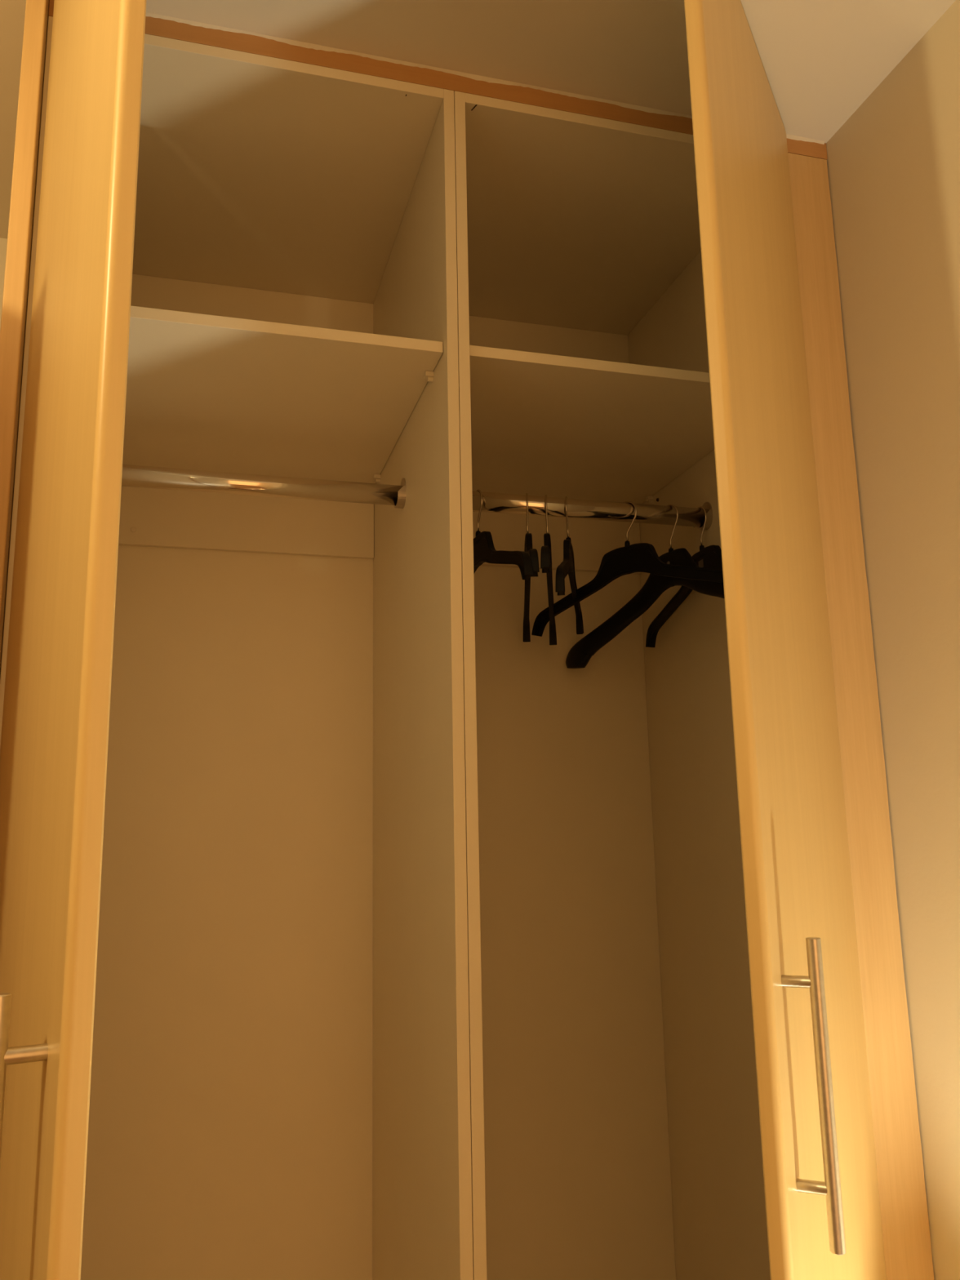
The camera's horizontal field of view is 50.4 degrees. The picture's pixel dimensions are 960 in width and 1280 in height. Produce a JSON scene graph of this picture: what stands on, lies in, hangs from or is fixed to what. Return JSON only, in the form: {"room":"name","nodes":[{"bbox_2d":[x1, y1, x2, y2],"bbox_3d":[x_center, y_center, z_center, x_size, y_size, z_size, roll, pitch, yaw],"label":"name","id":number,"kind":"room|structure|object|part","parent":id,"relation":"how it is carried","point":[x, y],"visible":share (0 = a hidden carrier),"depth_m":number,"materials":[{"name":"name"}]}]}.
{"room":"bedroom","nodes":[
{"label":"bedroom","id":0,"kind":"room"},
{"bbox_2d":[0,237,675,1268],"bbox_3d":[-1.149,0.471,1.619,3.222,2.450,0.148,2,-12,-16],"label":"wall","id":1,"kind":"structure","parent":0,"point":[3,242],"depth_m":1.86,"materials":[{"name":"beige paint"}]},
{"bbox_2d":[0,0,955,238],"bbox_3d":[-0.611,-1.118,0.082,3.322,0.050,3.950,2,-12,-16],"label":"ceiling","id":2,"kind":"structure","parent":0,"point":[821,60],"depth_m":1.43,"materials":[{"name":"white paint"}]},
{"bbox_2d":[826,0,959,1279],"bbox_3d":[0.964,0.163,0.272,0.100,2.450,3.950,2,-12,-16],"label":"wall","id":3,"kind":"structure","parent":0,"point":[893,166],"depth_m":1.41,"materials":[{"name":"beige paint"}]},
{"bbox_2d":[145,12,825,144],"bbox_3d":[-0.004,-0.822,1.493,1.164,0.006,0.004,2,-12,-16],"label":"trim","id":4,"kind":"structure","parent":3,"relation":"attached to","point":[306,45],"depth_m":1.48,"materials":[{"name":"brown paint"}]},
{"bbox_3d":[-0.563,1.334,-0.403,3.322,0.050,3.950,2,-12,-16],"label":"floor","id":5,"kind":"structure","parent":0,"visible":0},
{"bbox_2d":[0,0,473,1279],"bbox_3d":[-0.300,0.373,1.207,0.571,2.450,1.123,2,-12,-16],"label":"tall cabinet","id":6,"kind":"object","parent":5,"relation":"on","point":[233,815],"depth_m":1.62,"materials":[{"name":"beige wood"}]},
{"bbox_3d":[-0.307,0.369,0.663,0.038,0.268,0.014,5,-13,-30],"label":"handle","id":7,"kind":"part","parent":6,"relation":"part of","materials":[{"name":"metal"}]},
{"bbox_3d":[-0.631,0.412,1.371,0.024,2.450,0.620,2,-12,-16],"label":"end panel","id":8,"kind":"part","parent":6,"relation":"part of","materials":[{"name":"beige wood"}]},
{"bbox_3d":[-0.613,0.399,1.384,0.016,2.360,0.590,2,-12,-16],"label":"panel","id":9,"kind":"part","parent":6,"relation":"part of","materials":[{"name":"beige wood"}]},
{"bbox_3d":[-0.390,0.279,0.877,0.019,2.379,0.530,5,-13,-30],"label":"door","id":10,"kind":"part","parent":6,"relation":"part of","materials":[{"name":"brown wood"}]},
{"bbox_3d":[-0.438,0.465,1.735,0.515,2.328,0.004,2,-12,-16],"label":"panel","id":11,"kind":"part","parent":6,"relation":"part of","materials":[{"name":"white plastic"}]},
{"bbox_3d":[-0.449,-0.230,1.865,0.514,0.140,0.012,2,-12,-16],"label":"rail","id":12,"kind":"part","parent":6,"relation":"part of","materials":[{"name":"white plastic"}]},
{"bbox_2d":[122,305,443,483],"bbox_3d":[-0.375,-0.361,1.617,0.513,0.016,0.568,2,-12,-16],"label":"shelf","id":13,"kind":"object","parent":6,"relation":"attached to","point":[205,392],"depth_m":1.54,"materials":[{"name":"white laminate"}]},
{"bbox_3d":[-0.380,-0.741,1.683,0.515,0.016,0.590,2,-12,-16],"label":"panel","id":14,"kind":"part","parent":6,"relation":"part of","materials":[{"name":"white plastic"}]},
{"bbox_2d":[393,478,405,508],"bbox_3d":[-0.131,-0.239,1.659,0.013,0.050,0.041,2,-12,-16],"label":"socket","id":15,"kind":"object","parent":6,"relation":"attached to","point":[399,491],"depth_m":1.64,"materials":[{"name":"silver metal"}]},
{"bbox_3d":[-0.102,0.417,1.526,0.016,2.360,0.590,2,-12,-16],"label":"panel","id":16,"kind":"part","parent":6,"relation":"part of","materials":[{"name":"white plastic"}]},
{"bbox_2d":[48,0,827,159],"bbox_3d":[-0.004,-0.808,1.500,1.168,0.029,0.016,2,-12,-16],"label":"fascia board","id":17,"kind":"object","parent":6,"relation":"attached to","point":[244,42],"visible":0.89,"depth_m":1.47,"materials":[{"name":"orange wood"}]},
{"bbox_2d":[453,0,934,1279],"bbox_3d":[0.257,0.408,1.425,0.620,2.444,0.987,2,-12,-16],"label":"tall cabinet","id":18,"kind":"object","parent":5,"relation":"on","point":[682,246],"depth_m":1.68,"materials":[{"name":"beige wood"}]},
{"bbox_3d":[-0.086,0.418,1.531,0.016,2.360,0.590,2,-12,-16],"label":"panel","id":19,"kind":"part","parent":18,"relation":"part of","materials":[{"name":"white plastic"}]},
{"bbox_2d":[473,488,533,580],"bbox_3d":[-0.002,-0.147,1.677,0.014,0.208,0.454,3,-12,-18],"label":"hanger","id":20,"kind":"object","parent":18,"relation":"hanging from","point":[484,550],"visible":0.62,"depth_m":1.60,"materials":[{"name":"black plastic"}]},
{"bbox_2d":[523,493,539,642],"bbox_3d":[0.080,-0.145,1.698,0.014,0.208,0.454,-1,-13,1],"label":"hanger","id":21,"kind":"object","parent":18,"relation":"hanging from","point":[533,553],"visible":0.76,"depth_m":1.71,"materials":[{"name":"black plastic"}]},
{"bbox_2d":[540,494,556,644],"bbox_3d":[0.113,-0.139,1.698,0.014,0.220,0.453,-2,-11,5],"label":"hanger","id":22,"kind":"object","parent":18,"relation":"hanging from","point":[546,553],"visible":0.98,"depth_m":1.73,"materials":[{"name":"black plastic"}]},
{"bbox_3d":[0.077,-0.211,2.012,0.514,0.140,0.012,2,-12,-16],"label":"rail","id":23,"kind":"part","parent":18,"relation":"part of","materials":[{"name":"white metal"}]},
{"bbox_2d":[555,496,583,634],"bbox_3d":[0.152,-0.134,1.729,0.014,0.220,0.453,-3,-11,9],"label":"hanger","id":24,"kind":"object","parent":18,"relation":"hanging from","point":[566,567],"visible":0.96,"depth_m":1.71,"materials":[{"name":"black plastic"}]},
{"bbox_3d":[0.089,0.484,1.882,0.515,2.328,0.004,2,-12,-16],"label":"panel","id":25,"kind":"part","parent":18,"relation":"part of","materials":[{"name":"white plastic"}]},
{"bbox_3d":[0.146,-0.723,1.830,0.515,0.016,0.590,2,-12,-16],"label":"panel","id":26,"kind":"part","parent":18,"relation":"part of","materials":[{"name":"white plastic"}]},
{"bbox_2d":[469,345,714,503],"bbox_3d":[0.151,-0.342,1.764,0.513,0.016,0.568,2,-12,-16],"label":"shelf","id":27,"kind":"object","parent":18,"relation":"attached to","point":[542,424],"depth_m":1.68,"materials":[{"name":"white laminate"}]},
{"bbox_2d":[531,501,723,636],"bbox_3d":[0.254,-0.138,1.750,0.014,0.208,0.454,9,-14,-42],"label":"hanger","id":28,"kind":"object","parent":18,"relation":"hanging from","point":[615,563],"visible":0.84,"depth_m":1.75,"materials":[{"name":"black plastic"}]},
{"bbox_2d":[624,541,630,546],"bbox_3d":[0.253,-0.163,1.755,0.009,0.014,0.009,9,-14,-42],"label":"socket","id":29,"kind":"object","parent":28,"relation":"attached to","point":[627,544],"depth_m":1.75,"materials":[{"name":"black plastic"}]},
{"bbox_2d":[565,504,724,668],"bbox_3d":[0.319,-0.113,1.758,0.045,0.256,0.548,6,-13,-31],"label":"hanger","id":30,"kind":"object","parent":18,"relation":"hanging from","point":[580,655],"visible":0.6,"depth_m":1.82,"materials":[{"name":"black plastic"}]},
{"bbox_2d":[645,506,722,647],"bbox_3d":[0.390,-0.134,1.784,0.015,0.208,0.454,2,-13,-17],"label":"hanger","id":31,"kind":"object","parent":18,"relation":"hanging from","point":[708,557],"visible":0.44,"depth_m":1.84,"materials":[{"name":"black plastic"}]},
{"bbox_2d":[697,559,703,567],"bbox_3d":[0.387,-0.133,1.785,0.002,0.014,0.016,2,-13,-17],"label":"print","id":32,"kind":"object","parent":31,"relation":"attached to","point":[700,562],"depth_m":1.78},
{"bbox_3d":[0.424,0.436,1.673,0.016,2.360,0.590,2,-12,-16],"label":"panel","id":33,"kind":"part","parent":18,"relation":"part of","materials":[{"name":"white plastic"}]},
{"bbox_2d":[697,502,712,529],"bbox_3d":[0.396,-0.220,1.806,0.013,0.050,0.041,2,-12,-16],"label":"socket","id":34,"kind":"object","parent":18,"relation":"attached to","point":[708,506],"depth_m":1.79,"materials":[{"name":"silver metal"}]},
{"bbox_3d":[0.377,0.321,1.161,0.019,2.379,0.530,-7,-13,27],"label":"door","id":35,"kind":"part","parent":18,"relation":"part of","materials":[{"name":"brown wood"}]},
{"bbox_3d":[0.303,0.411,0.933,0.038,0.268,0.014,-7,-13,27],"label":"handle","id":36,"kind":"part","parent":18,"relation":"part of","materials":[{"name":"metal"}]},
{"bbox_3d":[0.546,0.412,1.410,0.072,2.419,0.018,2,-12,-16],"label":"filler panel","id":37,"kind":"part","parent":18,"relation":"part of","materials":[{"name":"beige wood"}]}
]}

